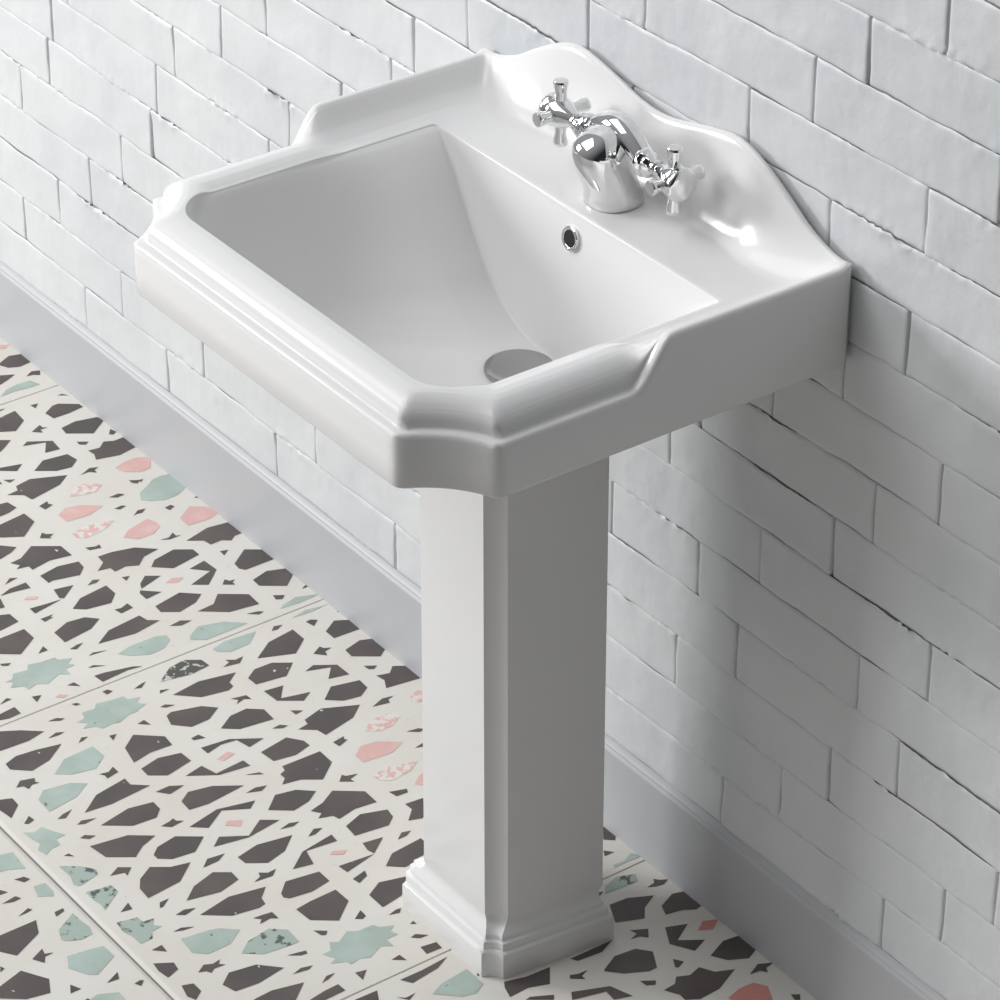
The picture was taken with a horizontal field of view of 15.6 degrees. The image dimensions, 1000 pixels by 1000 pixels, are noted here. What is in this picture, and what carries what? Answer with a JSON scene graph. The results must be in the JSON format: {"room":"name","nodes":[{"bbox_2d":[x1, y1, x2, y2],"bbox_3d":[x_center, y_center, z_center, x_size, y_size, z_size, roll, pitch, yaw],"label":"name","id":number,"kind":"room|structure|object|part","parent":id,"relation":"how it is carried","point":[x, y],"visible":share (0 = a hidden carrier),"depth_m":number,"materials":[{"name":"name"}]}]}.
{"room":"bathroom","nodes":[
{"label":"bathroom","id":0,"kind":"room"},
{"bbox_2d":[0,338,816,999],"bbox_3d":[-1.169,0.497,3.765,2.441,0.003,5.024,-21,38,-30],"label":"floor","id":1,"kind":"structure","parent":0,"point":[211,776],"depth_m":4.06,"materials":[{"name":"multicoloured tile"}]},
{"bbox_2d":[402,457,613,978],"bbox_3d":[0.002,0.159,3.672,0.148,0.671,0.197,-21,38,-30],"label":"pedestal","id":2,"kind":"object","parent":1,"relation":"on","point":[508,876],"visible":0.9,"depth_m":3.65,"materials":[{"name":"white ceramic"}]},
{"bbox_2d":[134,42,851,497],"bbox_3d":[-0.033,-0.206,3.404,0.460,0.262,0.568,-21,38,-30],"label":"basin","id":3,"kind":"object","parent":2,"relation":"on","point":[429,281],"visible":1,"depth_m":3.42,"materials":[{"name":"white ceramic"}]},
{"bbox_2d":[532,77,704,215],"bbox_3d":[0.104,-0.323,3.435,0.078,0.090,0.206,-21,38,-30],"label":"mixer tap","id":4,"kind":"object","parent":3,"relation":"on","point":[605,145],"visible":1,"depth_m":3.41,"materials":[{"name":"silver metal"}]},
{"bbox_3d":[0.063,-0.368,3.487,0.032,0.032,0.027,-21,38,-30],"label":"cross handle","id":5,"kind":"part","parent":4,"relation":"part of","materials":[{"name":"silver metal"}]},
{"bbox_3d":[0.102,-0.318,3.436,0.073,0.080,0.057,-21,38,-30],"label":"spout","id":6,"kind":"part","parent":4,"relation":"part of","materials":[{"name":"silver metal"}]},
{"bbox_3d":[0.156,-0.300,3.379,0.032,0.032,0.027,-21,38,-30],"label":"cross handle","id":7,"kind":"part","parent":4,"relation":"part of","materials":[{"name":"silver metal"}]},
{"bbox_2d":[0,0,999,999],"bbox_3d":[-0.034,-0.596,3.742,0.124,1.891,4.300,-21,38,-30],"label":"wall","id":8,"kind":"structure","parent":0,"point":[803,633],"depth_m":3.55,"materials":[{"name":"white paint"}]},
{"bbox_2d":[0,261,945,999],"bbox_3d":[-0.080,0.163,4.182,0.007,0.122,4.300,-21,38,-30],"label":"baseboard","id":9,"kind":"structure","parent":8,"relation":"attached to","point":[787,925],"depth_m":4.25,"materials":[{"name":"grey paint"}]}
]}

